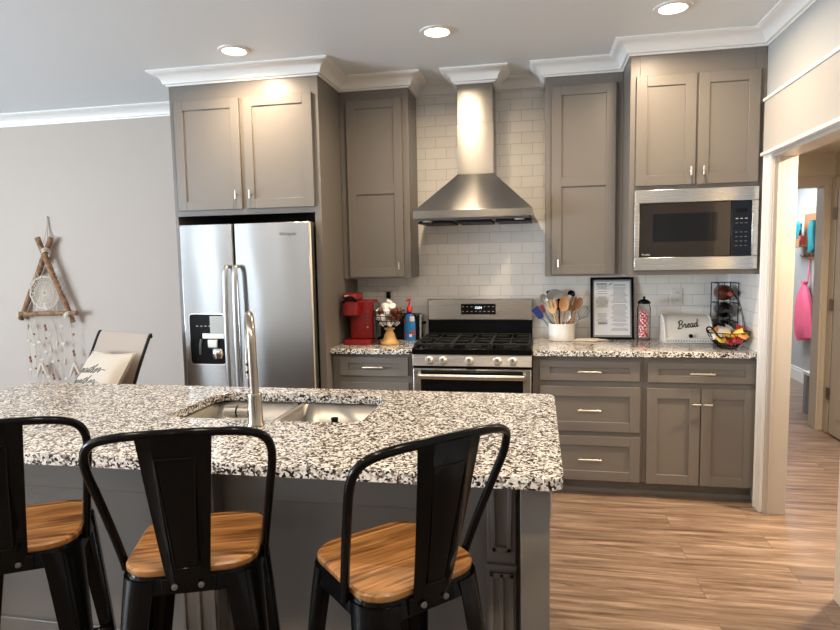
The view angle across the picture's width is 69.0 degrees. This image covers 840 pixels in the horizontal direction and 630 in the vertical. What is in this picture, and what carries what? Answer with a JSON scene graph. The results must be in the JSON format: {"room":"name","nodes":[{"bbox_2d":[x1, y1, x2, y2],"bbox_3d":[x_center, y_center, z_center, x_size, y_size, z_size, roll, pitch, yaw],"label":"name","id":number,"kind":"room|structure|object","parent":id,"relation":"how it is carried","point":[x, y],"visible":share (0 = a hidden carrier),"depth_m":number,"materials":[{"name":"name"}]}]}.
{"room":"kitchen","nodes":[
{"label":"kitchen","id":0,"kind":"room"},
{"bbox_2d":[0,116,357,390],"bbox_3d":[-2.198,-0.290,5.029,9.010,2.743,0.120,0,5,11],"label":"wall","id":1,"kind":"structure","parent":0,"point":[104,189],"depth_m":5.03,"materials":[{"name":"beige paint"}]},
{"bbox_2d":[17,216,79,382],"bbox_3d":[-3.117,-0.046,5.111,0.612,1.548,0.117,0,5,11],"label":"catcher","id":2,"kind":"object","parent":1,"relation":"attached to","point":[44,259],"depth_m":5.08,"materials":[{"name":"fabric"}]},
{"bbox_2d":[0,101,169,127],"bbox_3d":[-4.098,-1.600,5.159,5.234,0.086,0.097,0,5,11],"label":"trim","id":3,"kind":"structure","parent":1,"relation":"attached to","point":[152,109],"depth_m":4.88,"materials":[{"name":"white paint"}]},
{"bbox_2d":[338,69,426,278],"bbox_3d":[-0.247,-0.949,4.320,0.585,1.374,0.389,0,5,11],"label":"upper cabinet","id":4,"kind":"object","parent":1,"relation":"attached to","point":[377,110],"visible":1,"depth_m":4.22,"materials":[{"name":"beige paint"}]},
{"bbox_2d":[413,62,532,225],"bbox_3d":[0.371,-1.126,4.125,0.764,1.008,0.501,0,5,11],"label":"range hood","id":5,"kind":"object","parent":1,"relation":"attached to","point":[475,195],"visible":1,"depth_m":4.05,"materials":[{"name":"silver metal"}]},
{"bbox_2d":[417,80,456,97],"bbox_3d":[0.119,-1.603,4.336,0.323,0.086,0.097,0,5,11],"label":"trim","id":6,"kind":"structure","parent":5,"relation":"attached to","point":[441,88],"depth_m":4.34,"materials":[{"name":"white paint"}]},
{"bbox_2d":[497,74,544,92],"bbox_3d":[0.695,-1.604,4.224,0.330,0.086,0.097,0,5,11],"label":"trim","id":7,"kind":"structure","parent":5,"relation":"attached to","point":[522,82],"depth_m":4.24,"materials":[{"name":"white paint"}]},
{"bbox_2d":[358,90,728,338],"bbox_3d":[0.803,-0.699,4.344,2.615,1.770,0.008,0,5,11],"label":"wall tile","id":8,"kind":"structure","parent":1,"relation":"attached to","point":[496,261],"depth_m":4.39,"materials":[{"name":"white tile"}]},
{"bbox_2d":[386,292,390,299],"bbox_3d":[-0.238,-0.007,4.566,0.045,0.332,0.065,0,5,11],"label":"plug","id":9,"kind":"object","parent":8,"relation":"attached to","point":[388,294],"visible":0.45,"depth_m":4.55,"materials":[{"name":"black plastic"}]},
{"bbox_2d":[384,290,393,302],"bbox_3d":[-0.231,-0.127,4.590,0.072,0.114,0.008,0,5,11],"label":"wall outlet","id":10,"kind":"object","parent":8,"relation":"attached to","point":[385,291],"visible":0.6,"depth_m":4.59,"materials":[{"name":"plastic"}]},
{"bbox_2d":[671,289,682,304],"bbox_3d":[1.767,-0.124,4.205,0.072,0.114,0.008,0,5,11],"label":"wall outlet","id":11,"kind":"object","parent":8,"relation":"attached to","point":[676,294],"visible":1,"depth_m":4.20,"materials":[{"name":"plastic"}]},
{"bbox_2d":[530,54,623,275],"bbox_3d":[1.033,-0.950,4.072,0.583,1.374,0.389,0,5,11],"label":"upper cabinet","id":12,"kind":"object","parent":1,"relation":"attached to","point":[584,94],"visible":0.99,"depth_m":3.96,"materials":[{"name":"beige paint"}]},
{"bbox_2d":[610,25,768,274],"bbox_3d":[1.606,-0.941,3.808,0.835,1.364,0.687,0,5,11],"label":"upper cabinet","id":13,"kind":"object","parent":1,"relation":"attached to","point":[694,106],"visible":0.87,"depth_m":3.53,"materials":[{"name":"beige paint"}]},
{"bbox_2d":[633,186,759,270],"bbox_3d":[1.657,-0.525,3.818,0.678,0.473,0.506,0,5,11],"label":"microwave","id":14,"kind":"object","parent":13,"relation":"in","point":[715,227],"visible":1,"depth_m":3.57,"materials":[{"name":"silver metal"}]},
{"bbox_2d":[0,0,779,113],"bbox_3d":[-2.981,-1.321,0.989,9.010,0.080,8.120,0,5,11],"label":"ceiling","id":15,"kind":"structure","parent":0,"point":[55,54],"depth_m":3.36,"materials":[{"name":"white paint"}]},
{"bbox_2d":[217,45,250,55],"bbox_3d":[-1.091,-1.550,3.587,0.188,0.009,0.188,0,5,11],"label":"recessed light","id":16,"kind":"object","parent":15,"relation":"in","point":[231,50],"visible":1,"depth_m":3.58,"materials":[{"name":"white paint"}]},
{"bbox_2d":[420,25,453,37],"bbox_3d":[0.093,-1.550,3.348,0.188,0.009,0.188,0,5,11],"label":"recessed light","id":17,"kind":"object","parent":15,"relation":"in","point":[432,31],"visible":1,"depth_m":3.34,"materials":[{"name":"white paint"}]},
{"bbox_2d":[653,0,692,14],"bbox_3d":[1.276,-1.548,3.083,0.188,0.009,0.188,0,5,11],"label":"recessed light","id":18,"kind":"object","parent":15,"relation":"in","point":[672,7],"visible":1,"depth_m":3.08,"materials":[{"name":"white paint"}]},
{"bbox_2d":[550,378,839,629],"bbox_3d":[-1.163,1.278,3.025,11.800,0.050,12.300,0,5,11],"label":"floor","id":19,"kind":"structure","parent":0,"point":[619,561],"depth_m":3.05,"materials":[{"name":"brown wood"}]},
{"bbox_2d":[0,416,116,629],"bbox_3d":[-1.162,0.803,1.800,0.456,1.121,0.488,-3,6,-19],"label":"bar stool","id":20,"kind":"object","parent":19,"relation":"on","point":[62,538],"visible":0.91,"depth_m":1.70,"materials":[{"name":"black metal"}]},
{"bbox_2d":[88,330,152,383],"bbox_3d":[-2.171,0.664,3.864,0.636,1.047,0.755,2,6,31],"label":"sling chair","id":21,"kind":"object","parent":19,"relation":"on","point":[105,341],"visible":0.2,"depth_m":4.05,"materials":[{"name":"beige fabric"}]},
{"bbox_2d":[74,351,134,383],"bbox_3d":[-2.021,0.470,3.774,0.496,0.469,0.302,2,6,34],"label":"throw pillow","id":22,"kind":"object","parent":21,"relation":"on","point":[99,368],"visible":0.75,"depth_m":3.74,"materials":[{"name":"beige fabric"}]},
{"bbox_2d":[79,426,280,629],"bbox_3d":[-0.604,0.802,1.695,0.456,1.121,0.488,-2,5,-10],"label":"bar stool","id":23,"kind":"object","parent":19,"relation":"on","point":[187,547],"visible":1,"depth_m":1.52,"materials":[{"name":"black metal"}]},
{"bbox_2d":[179,221,320,388],"bbox_3d":[-1.061,0.253,4.318,0.912,1.750,0.821,0,5,11],"label":"refrigerator","id":24,"kind":"object","parent":19,"relation":"on","point":[267,270],"visible":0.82,"depth_m":3.95,"materials":[{"name":"silver metal"}]},
{"bbox_2d":[145,55,356,388],"bbox_3d":[-1.066,-0.247,4.337,1.223,2.742,0.812,0,5,11],"label":"tall cabinet","id":25,"kind":"object","parent":19,"relation":"on","point":[252,141],"visible":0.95,"depth_m":3.96,"materials":[{"name":"beige paint"}]},
{"bbox_2d":[0,402,551,629],"bbox_3d":[-0.738,0.858,2.398,2.435,0.885,0.915,0,5,11],"label":"kitchen island","id":26,"kind":"object","parent":19,"relation":"on","point":[509,550],"visible":0.43,"depth_m":2.09,"materials":[{"name":"beige paint"}]},
{"bbox_2d":[0,382,562,490],"bbox_3d":[-0.783,0.402,2.341,2.559,0.034,1.023,0,5,11],"label":"island countertop","id":27,"kind":"structure","parent":26,"relation":"on","point":[304,450],"depth_m":2.15,"materials":[{"name":"stone"}]},
{"bbox_2d":[223,311,264,426],"bbox_3d":[-0.625,0.186,2.274,0.164,0.402,0.250,0,5,11],"label":"faucet","id":28,"kind":"object","parent":27,"relation":"on","point":[253,411],"visible":1,"depth_m":2.17,"materials":[{"name":"silver metal"}]},
{"bbox_2d":[184,401,378,422],"bbox_3d":[-0.555,0.496,2.479,0.786,0.187,0.433,0,5,11],"label":"sink","id":29,"kind":"object","parent":27,"relation":"in","point":[277,411],"visible":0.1,"depth_m":2.66,"materials":[{"name":"silver metal"}]},
{"bbox_2d":[331,417,339,422],"bbox_3d":[-0.317,0.398,2.271,0.072,0.036,0.072,0,5,11],"label":"stopper","id":30,"kind":"object","parent":29,"relation":"on","point":[333,419],"visible":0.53,"depth_m":2.26,"materials":[{"name":"black plastic"}]},
{"bbox_2d":[550,491,551,518],"bbox_3d":[0.370,0.510,1.729,0.006,0.109,0.070,0,5,11],"label":"outlet plate","id":31,"kind":"object","parent":26,"relation":"attached to","point":[550,491],"depth_m":1.70,"materials":[{"name":"beige plastic"}]},
{"bbox_2d":[333,354,413,390],"bbox_3d":[-0.256,0.670,4.345,0.553,0.885,0.642,0,5,11],"label":"base cabinet","id":32,"kind":"object","parent":19,"relation":"on","point":[350,371],"visible":0.33,"depth_m":4.04,"materials":[{"name":"beige paint"}]},
{"bbox_2d":[330,338,423,354],"bbox_3d":[-0.264,0.211,4.307,0.554,0.034,0.636,0,5,11],"label":"countertop","id":33,"kind":"structure","parent":32,"relation":"on","point":[404,347],"depth_m":4.04,"materials":[{"name":"stone"}]},
{"bbox_2d":[342,292,380,344],"bbox_3d":[-0.416,0.021,4.297,0.212,0.352,0.295,0,5,11],"label":"coffee maker","id":34,"kind":"object","parent":33,"relation":"on","point":[364,329],"visible":1,"depth_m":4.27,"materials":[{"name":"red plastic"}]},
{"bbox_2d":[344,337,376,344],"bbox_3d":[-0.417,0.181,4.302,0.193,0.032,0.235,0,5,11],"label":"tray","id":35,"kind":"object","parent":34,"relation":"on","point":[352,340],"depth_m":4.20,"materials":[{"name":"red plastic"}]},
{"bbox_2d":[373,309,404,344],"bbox_3d":[-0.210,0.084,4.210,0.220,0.234,0.220,0,5,11],"label":"stand","id":36,"kind":"object","parent":33,"relation":"on","point":[389,338],"visible":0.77,"depth_m":4.17,"materials":[{"name":"brown wood"}]},
{"bbox_2d":[377,308,383,314],"bbox_3d":[-0.266,-0.023,4.162,0.051,0.052,0.048,1,6,21],"label":"pod","id":37,"kind":"object","parent":36,"relation":"in","point":[380,310],"visible":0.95,"depth_m":4.14,"materials":[{"name":"brown plastic"}]},
{"bbox_2d":[383,303,389,309],"bbox_3d":[-0.229,-0.054,4.169,0.046,0.052,0.051,-1,5,2],"label":"pod","id":38,"kind":"object","parent":36,"relation":"in","point":[385,305],"visible":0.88,"depth_m":4.15,"materials":[{"name":"white plastic"}]},
{"bbox_2d":[383,308,389,315],"bbox_3d":[-0.226,-0.021,4.135,0.046,0.051,0.052,0,5,14],"label":"pod","id":39,"kind":"object","parent":36,"relation":"in","point":[387,310],"visible":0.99,"depth_m":4.12,"materials":[{"name":"white plastic"}]},
{"bbox_2d":[373,309,404,326],"bbox_3d":[-0.211,0.022,4.204,0.221,0.110,0.221,0,5,11],"label":"wire bowl","id":40,"kind":"object","parent":36,"relation":"on","point":[375,311],"depth_m":4.14,"materials":[{"name":"black metal"}]},
{"bbox_2d":[389,303,395,309],"bbox_3d":[-0.187,-0.056,4.178,0.046,0.052,0.051,-1,5,4],"label":"pod","id":41,"kind":"object","parent":36,"relation":"in","point":[392,305],"visible":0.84,"depth_m":4.16,"materials":[{"name":"white plastic"}]},
{"bbox_2d":[377,313,425,339],"bbox_3d":[-0.140,0.080,4.492,0.375,0.187,0.150,0,5,11],"label":"toaster","id":42,"kind":"object","parent":33,"relation":"on","point":[420,322],"visible":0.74,"depth_m":4.42,"materials":[{"name":"black metal"}]},
{"bbox_2d":[404,299,415,340],"bbox_3d":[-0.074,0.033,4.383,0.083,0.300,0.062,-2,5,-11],"label":"soap bottle","id":43,"kind":"object","parent":33,"relation":"on","point":[409,320],"visible":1,"depth_m":4.37,"materials":[{"name":"blue plastic"}]},
{"bbox_2d":[308,424,510,629],"bbox_3d":[-0.052,0.801,1.585,0.456,1.121,0.488,-5,6,-34],"label":"bar stool","id":44,"kind":"object","parent":19,"relation":"on","point":[388,576],"visible":1,"depth_m":1.42,"materials":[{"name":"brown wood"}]},
{"bbox_2d":[412,298,532,393],"bbox_3d":[0.382,0.513,4.171,0.756,1.205,0.709,0,5,11],"label":"gas range","id":45,"kind":"object","parent":19,"relation":"on","point":[490,351],"visible":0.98,"depth_m":3.94,"materials":[{"name":"silver metal"}]},
{"bbox_2d":[412,336,532,355],"bbox_3d":[0.376,0.203,4.144,0.756,0.042,0.608,0,5,11],"label":"cooktop","id":46,"kind":"object","parent":45,"relation":"in","point":[521,347],"depth_m":3.91,"materials":[{"name":"black metal"}]},
{"bbox_2d":[533,356,642,493],"bbox_3d":[1.093,0.668,4.084,0.664,0.885,0.642,0,5,11],"label":"base cabinet","id":47,"kind":"object","parent":19,"relation":"on","point":[599,400],"visible":0.75,"depth_m":3.80,"materials":[{"name":"beige paint"}]},
{"bbox_2d":[532,338,756,358],"bbox_3d":[1.400,0.209,3.985,1.307,0.034,0.636,0,5,11],"label":"countertop","id":48,"kind":"structure","parent":47,"relation":"on","point":[654,348],"depth_m":3.78,"materials":[{"name":"stone"}]},
{"bbox_2d":[548,322,574,341],"bbox_3d":[0.985,0.115,4.253,0.177,0.119,0.177,0,5,11],"label":"utensil crock","id":49,"kind":"object","parent":48,"relation":"on","point":[560,332],"visible":0.87,"depth_m":4.18,"materials":[{"name":"white ceramic"}]},
{"bbox_2d":[532,306,548,326],"bbox_3d":[0.875,0.051,4.271,0.191,0.228,0.012,0,5,13],"label":"spatula","id":50,"kind":"object","parent":49,"relation":"in","point":[536,310],"visible":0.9,"depth_m":4.27,"materials":[{"name":"blue plastic"}]},
{"bbox_2d":[539,304,552,323],"bbox_3d":[0.916,0.043,4.299,0.163,0.236,0.012,1,6,18],"label":"spatula","id":51,"kind":"object","parent":49,"relation":"in","point":[542,307],"visible":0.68,"depth_m":4.30,"materials":[{"name":"red plastic"}]},
{"bbox_2d":[540,294,554,320],"bbox_3d":[0.929,0.008,4.279,0.173,0.308,0.015,1,6,23],"label":"spoon","id":52,"kind":"object","parent":49,"relation":"in","point":[543,297],"visible":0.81,"depth_m":4.29,"materials":[{"name":"grey metal"}]},
{"bbox_2d":[546,299,556,323],"bbox_3d":[0.918,0.027,4.207,0.106,0.281,0.012,-1,5,6],"label":"wooden fork","id":53,"kind":"object","parent":49,"relation":"in","point":[551,310],"visible":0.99,"depth_m":4.20,"materials":[{"name":"brown wood"}]},
{"bbox_2d":[546,289,562,317],"bbox_3d":[0.949,-0.013,4.308,0.114,0.339,0.028,1,6,21],"label":"skimmer","id":54,"kind":"object","parent":49,"relation":"in","point":[555,294],"visible":0.62,"depth_m":4.30,"materials":[{"name":"grey metal"}]},
{"bbox_2d":[552,301,558,323],"bbox_3d":[0.947,0.032,4.221,0.064,0.265,0.012,0,5,11],"label":"spatula","id":55,"kind":"object","parent":49,"relation":"in","point":[555,301],"visible":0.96,"depth_m":4.21,"materials":[{"name":"brown wood"}]},
{"bbox_2d":[556,299,559,323],"bbox_3d":[0.963,0.024,4.233,0.052,0.278,0.022,0,5,11],"label":"spoon","id":56,"kind":"object","parent":49,"relation":"in","point":[558,300],"visible":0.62,"depth_m":4.23,"materials":[{"name":"black plastic"}]},
{"bbox_2d":[559,296,568,323],"bbox_3d":[0.987,0.017,4.187,0.069,0.300,0.017,0,5,16],"label":"wooden spoon","id":57,"kind":"object","parent":49,"relation":"in","point":[564,301],"visible":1,"depth_m":4.18,"materials":[{"name":"brown wood"}]},
{"bbox_2d":[563,310,570,323],"bbox_3d":[0.998,0.068,4.179,0.068,0.201,0.018,1,6,26],"label":"spoon","id":58,"kind":"object","parent":49,"relation":"in","point":[567,315],"visible":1,"depth_m":4.17,"materials":[{"name":"grey metal"}]},
{"bbox_2d":[567,290,574,309],"bbox_3d":[1.042,-0.008,4.285,0.084,0.331,0.031,-2,5,-12],"label":"ladle","id":59,"kind":"object","parent":49,"relation":"in","point":[571,292],"visible":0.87,"depth_m":4.28,"materials":[{"name":"black plastic"}]},
{"bbox_2d":[568,296,576,323],"bbox_3d":[1.052,0.016,4.228,0.114,0.294,0.014,-1,5,3],"label":"wooden turner","id":60,"kind":"object","parent":49,"relation":"in","point":[572,307],"visible":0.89,"depth_m":4.22,"materials":[{"name":"brown wood"}]},
{"bbox_2d":[570,298,582,323],"bbox_3d":[1.055,0.023,4.204,0.129,0.286,0.015,-1,5,5],"label":"wooden spoon","id":61,"kind":"object","parent":49,"relation":"in","point":[579,302],"visible":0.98,"depth_m":4.20,"materials":[{"name":"brown wood"}]},
{"bbox_2d":[575,306,588,325],"bbox_3d":[1.091,0.051,4.242,0.163,0.224,0.065,0,5,11],"label":"whisk","id":62,"kind":"object","parent":49,"relation":"in","point":[584,306],"visible":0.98,"depth_m":4.23,"materials":[{"name":"grey metal"}]},
{"bbox_2d":[572,338,609,341],"bbox_3d":[1.171,0.169,4.189,0.258,0.016,0.135,0,5,11],"label":"spoon rest","id":63,"kind":"object","parent":48,"relation":"on","point":[576,339],"visible":1,"depth_m":4.17,"materials":[{"name":"white ceramic"}]},
{"bbox_2d":[590,277,633,339],"bbox_3d":[1.336,-0.046,4.252,0.290,0.430,0.087,0,5,11],"label":"picture frame","id":64,"kind":"object","parent":48,"relation":"on","point":[611,298],"visible":1,"depth_m":4.25,"materials":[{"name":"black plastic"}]},
{"bbox_2d":[637,296,650,340],"bbox_3d":[1.522,0.023,4.155,0.086,0.301,0.086,0,5,11],"label":"candy jar","id":65,"kind":"object","parent":48,"relation":"on","point":[642,301],"visible":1,"depth_m":4.14,"materials":[{"name":"clear glass"}]},
{"bbox_2d":[659,314,712,342],"bbox_3d":[1.772,0.086,4.080,0.300,0.180,0.212,0,5,11],"label":"bread box","id":66,"kind":"object","parent":48,"relation":"on","point":[686,328],"visible":0.97,"depth_m":4.01,"materials":[{"name":"white metal"}]},
{"bbox_2d":[710,282,738,342],"bbox_3d":[1.988,-0.018,3.995,0.125,0.392,0.177,0,5,11],"label":"wire rack","id":67,"kind":"object","parent":48,"relation":"on","point":[717,283],"visible":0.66,"depth_m":3.97,"materials":[{"name":"black metal"}]},
{"bbox_2d":[713,318,732,328],"bbox_3d":[1.985,0.081,3.980,0.100,0.100,0.203,0,5,11],"label":"wine bottle","id":68,"kind":"object","parent":67,"relation":"in","point":[721,322],"visible":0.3,"depth_m":3.97,"materials":[{"name":"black glass"}]},
{"bbox_2d":[713,301,732,316],"bbox_3d":[1.983,-0.034,3.969,0.100,0.100,0.203,0,5,11],"label":"wine bottle","id":69,"kind":"object","parent":67,"relation":"in","point":[725,308],"visible":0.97,"depth_m":3.95,"materials":[{"name":"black glass"}]},
{"bbox_2d":[714,285,733,299],"bbox_3d":[1.981,-0.143,3.959,0.100,0.100,0.203,0,5,11],"label":"wine bottle","id":70,"kind":"object","parent":67,"relation":"in","point":[723,289],"visible":0.91,"depth_m":3.94,"materials":[{"name":"brown glass"}]},
{"bbox_2d":[706,291,750,348],"bbox_3d":[1.881,0.029,3.744,0.262,0.343,0.247,0,5,11],"label":"wire bowl","id":71,"kind":"object","parent":48,"relation":"on","point":[707,330],"visible":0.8,"depth_m":3.72,"materials":[{"name":"black metal"}]},
{"bbox_2d":[712,331,724,339],"bbox_3d":[1.811,0.124,3.705,0.070,0.052,0.033,0,5,6],"label":"snack packet","id":72,"kind":"object","parent":71,"relation":"in","point":[714,335],"visible":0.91,"depth_m":3.70,"materials":[{"name":"white plastic"}]},
{"bbox_2d":[716,337,727,342],"bbox_3d":[1.823,0.151,3.690,0.076,0.044,0.037,-3,6,-22],"label":"snack packet","id":73,"kind":"object","parent":71,"relation":"in","point":[718,338],"visible":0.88,"depth_m":3.67,"materials":[{"name":"yellow plastic"}]},
{"bbox_2d":[718,326,730,332],"bbox_3d":[1.855,0.092,3.724,0.077,0.051,0.042,0,5,16],"label":"snack packet","id":74,"kind":"object","parent":71,"relation":"in","point":[720,328],"visible":0.82,"depth_m":3.71,"materials":[{"name":"beige plastic"}]},
{"bbox_2d":[706,329,750,348],"bbox_3d":[1.891,0.149,3.753,0.250,0.100,0.250,0,5,11],"label":"wire basket","id":75,"kind":"object","parent":71,"relation":"attached to","point":[707,330],"depth_m":3.71,"materials":[{"name":"black metal"}]},
{"bbox_2d":[724,336,733,346],"bbox_3d":[1.888,0.161,3.735,0.031,0.064,0.074,-5,6,-34],"label":"snack packet","id":76,"kind":"object","parent":71,"relation":"in","point":[727,339],"visible":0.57,"depth_m":3.72,"materials":[{"name":"red plastic"}]},
{"bbox_2d":[724,332,734,338],"bbox_3d":[1.860,0.122,3.670,0.065,0.041,0.048,-2,5,-10],"label":"snack packet","id":77,"kind":"object","parent":71,"relation":"in","point":[728,334],"visible":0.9,"depth_m":3.65,"materials":[{"name":"orange plastic"}]},
{"bbox_2d":[733,335,742,344],"bbox_3d":[1.905,0.147,3.664,0.070,0.067,0.034,-1,5,2],"label":"snack packet","id":78,"kind":"object","parent":71,"relation":"in","point":[739,340],"visible":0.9,"depth_m":3.65,"materials":[{"name":"red plastic"}]},
{"bbox_2d":[733,328,742,333],"bbox_3d":[1.911,0.105,3.674,0.035,0.061,0.072,-6,7,-44],"label":"snack packet","id":79,"kind":"object","parent":71,"relation":"in","point":[741,329],"visible":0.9,"depth_m":3.66,"materials":[{"name":"yellow plastic"}]},
{"bbox_2d":[736,324,744,331],"bbox_3d":[1.959,0.089,3.735,0.084,0.079,0.033,-2,5,-14],"label":"snack packet","id":80,"kind":"object","parent":71,"relation":"in","point":[738,326],"visible":0.56,"depth_m":3.73,"materials":[{"name":"red plastic"}]},
{"bbox_2d":[735,333,748,339],"bbox_3d":[1.922,0.125,3.648,0.046,0.039,0.067,-6,7,-41],"label":"snack packet","id":81,"kind":"object","parent":71,"relation":"in","point":[742,336],"visible":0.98,"depth_m":3.63,"materials":[{"name":"orange plastic"}]},
{"bbox_2d":[640,357,756,499],"bbox_3d":[1.734,0.667,3.960,0.640,0.885,0.642,0,5,11],"label":"base cabinet","id":82,"kind":"object","parent":19,"relation":"on","point":[698,426],"visible":0.91,"depth_m":3.68,"materials":[{"name":"beige paint"}]},
{"bbox_2d":[802,370,809,412],"bbox_3d":[3.787,0.730,5.560,0.440,0.390,0.330,0,5,11],"label":"bench","id":83,"kind":"object","parent":19,"relation":"on","point":[806,373],"visible":0.29,"depth_m":5.70,"materials":[{"name":"white paint"}]},
{"bbox_2d":[750,0,839,500],"bbox_3d":[1.410,0.080,0.275,0.120,2.743,8.120,0,5,11],"label":"wall","id":84,"kind":"structure","parent":0,"point":[816,33],"depth_m":2.99,"materials":[{"name":"grey paint"}]},
{"bbox_2d":[727,274,759,351],"bbox_3d":[2.038,-0.039,3.861,0.008,0.458,0.592,0,5,11],"label":"wall tile","id":85,"kind":"structure","parent":84,"relation":"attached to","point":[748,283],"depth_m":3.76,"materials":[{"name":"white tile"}]},
{"bbox_2d":[752,153,773,511],"bbox_3d":[1.960,0.123,3.497,0.024,2.045,0.090,0,5,11],"label":"trim","id":86,"kind":"structure","parent":84,"relation":"attached to","point":[767,183],"depth_m":3.48,"materials":[{"name":"white paint"}]},
{"bbox_2d":[756,0,817,44],"bbox_3d":[1.209,-1.208,-0.186,0.097,0.086,7.385,0,5,11],"label":"trim","id":87,"kind":"structure","parent":84,"relation":"attached to","point":[784,13],"depth_m":3.13,"materials":[{"name":"white paint"}]},
{"bbox_2d":[760,45,839,156],"bbox_3d":[1.837,-1.004,2.894,0.034,0.319,1.145,0,5,11],"label":"trim","id":88,"kind":"structure","parent":84,"relation":"attached to","point":[836,121],"depth_m":2.91,"materials":[{"name":"white paint"}]},
{"bbox_2d":[762,126,839,513],"bbox_3d":[1.935,0.175,2.990,0.120,2.035,0.920,0,5,11],"label":"trim","id":89,"kind":"structure","parent":84,"relation":"attached to","point":[785,167],"depth_m":3.42,"materials":[{"name":"beige paint"}]},
{"bbox_2d":[763,51,839,151],"bbox_3d":[1.843,-1.005,2.893,0.022,0.283,1.125,0,5,11],"label":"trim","id":90,"kind":"structure","parent":84,"relation":"attached to","point":[811,101],"depth_m":2.91,"materials":[{"name":"paint"}]},
{"bbox_2d":[833,465,839,605],"bbox_3d":[1.832,0.217,2.504,0.138,2.045,0.102,0,5,11],"label":"trim","id":91,"kind":"structure","parent":84,"relation":"attached to","point":[836,597],"depth_m":2.60,"materials":[{"name":"white paint"}]},
{"bbox_2d":[791,188,816,370],"bbox_3d":[4.353,-0.390,6.541,0.100,2.420,3.030,0,5,11],"label":"wall","id":92,"kind":"structure","parent":0,"point":[806,198],"depth_m":7.02,"materials":[{"name":"grey paint"}]},
{"bbox_2d":[790,364,805,383],"bbox_3d":[4.306,0.740,6.606,0.018,0.160,2.930,0,5,11],"label":"baseboard","id":93,"kind":"structure","parent":92,"relation":"attached to","point":[796,373],"depth_m":7.12,"materials":[{"name":"white paint"}]},
{"bbox_2d":[795,213,815,258],"bbox_3d":[4.274,-0.876,6.821,0.160,0.500,0.420,0,5,11],"label":"wall shelf","id":94,"kind":"object","parent":92,"relation":"attached to","point":[812,216],"visible":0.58,"depth_m":6.82,"materials":[{"name":"brown wood"}]},
{"bbox_2d":[795,222,801,238],"bbox_3d":[4.279,-0.959,6.952,0.066,0.200,0.258,0,5,11],"label":"cloth bundle","id":95,"kind":"object","parent":94,"relation":"on","point":[798,224],"visible":0.51,"depth_m":6.85,"materials":[{"name":"teal fabric"}]},
{"bbox_2d":[798,235,805,244],"bbox_3d":[4.250,-0.833,6.804,0.060,0.103,0.070,0,5,11],"label":"box","id":96,"kind":"object","parent":94,"relation":"on","point":[802,238],"visible":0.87,"depth_m":6.77,"materials":[{"name":"red cardboard"}]},
{"bbox_2d":[794,259,812,340],"bbox_3d":[4.283,-0.156,6.786,0.124,0.931,0.421,0,5,11],"label":"drawstring bag","id":97,"kind":"object","parent":94,"relation":"hanging from","point":[802,314],"visible":0.9,"depth_m":6.77,"materials":[{"name":"pink fabric"}]},
{"bbox_2d":[807,220,815,252],"bbox_3d":[4.269,-0.857,6.662,0.060,0.350,0.158,0,5,11],"label":"scarf","id":98,"kind":"object","parent":94,"relation":"hanging from","point":[811,229],"visible":0.91,"depth_m":6.62,"materials":[{"name":"teal fabric"}]},
{"bbox_2d":[797,154,835,188],"bbox_3d":[2.931,-0.242,5.218,1.230,2.420,0.120,0,5,11],"label":"wall","id":99,"kind":"structure","parent":0,"point":[819,164],"depth_m":5.00,"materials":[{"name":"beige paint"}]},
{"bbox_2d":[797,175,836,429],"bbox_3d":[2.975,-0.088,5.210,0.900,2.115,0.148,0,5,11],"label":"trim","id":100,"kind":"structure","parent":99,"relation":"attached to","point":[824,194],"depth_m":5.10,"materials":[{"name":"beige paint"}]},
{"bbox_2d":[801,140,839,154],"bbox_3d":[2.471,-1.095,2.530,1.110,0.050,5.150,0,5,11],"label":"ceiling","id":101,"kind":"structure","parent":0,"point":[834,147],"depth_m":4.77,"materials":[{"name":"beige paint"}]},
{"bbox_2d":[836,153,839,176],"bbox_3d":[2.978,0.004,2.537,0.120,2.420,5.150,0,5,11],"label":"wall","id":102,"kind":"structure","parent":0,"point":[837,154],"depth_m":4.93,"materials":[{"name":"beige paint"}]},
{"bbox_2d":[822,177,839,432],"bbox_3d":[3.378,-0.066,5.013,0.034,2.090,0.095,0,5,11],"label":"trim","id":103,"kind":"structure","parent":102,"relation":"attached to","point":[835,181],"depth_m":5.00,"materials":[{"name":"beige paint"}]},
{"bbox_2d":[825,185,839,439],"bbox_3d":[3.288,0.005,4.590,0.051,2.010,0.840,0,5,11],"label":"door","id":104,"kind":"structure","parent":102,"relation":"in","point":[832,393],"depth_m":4.89,"materials":[{"name":"beige paint"}]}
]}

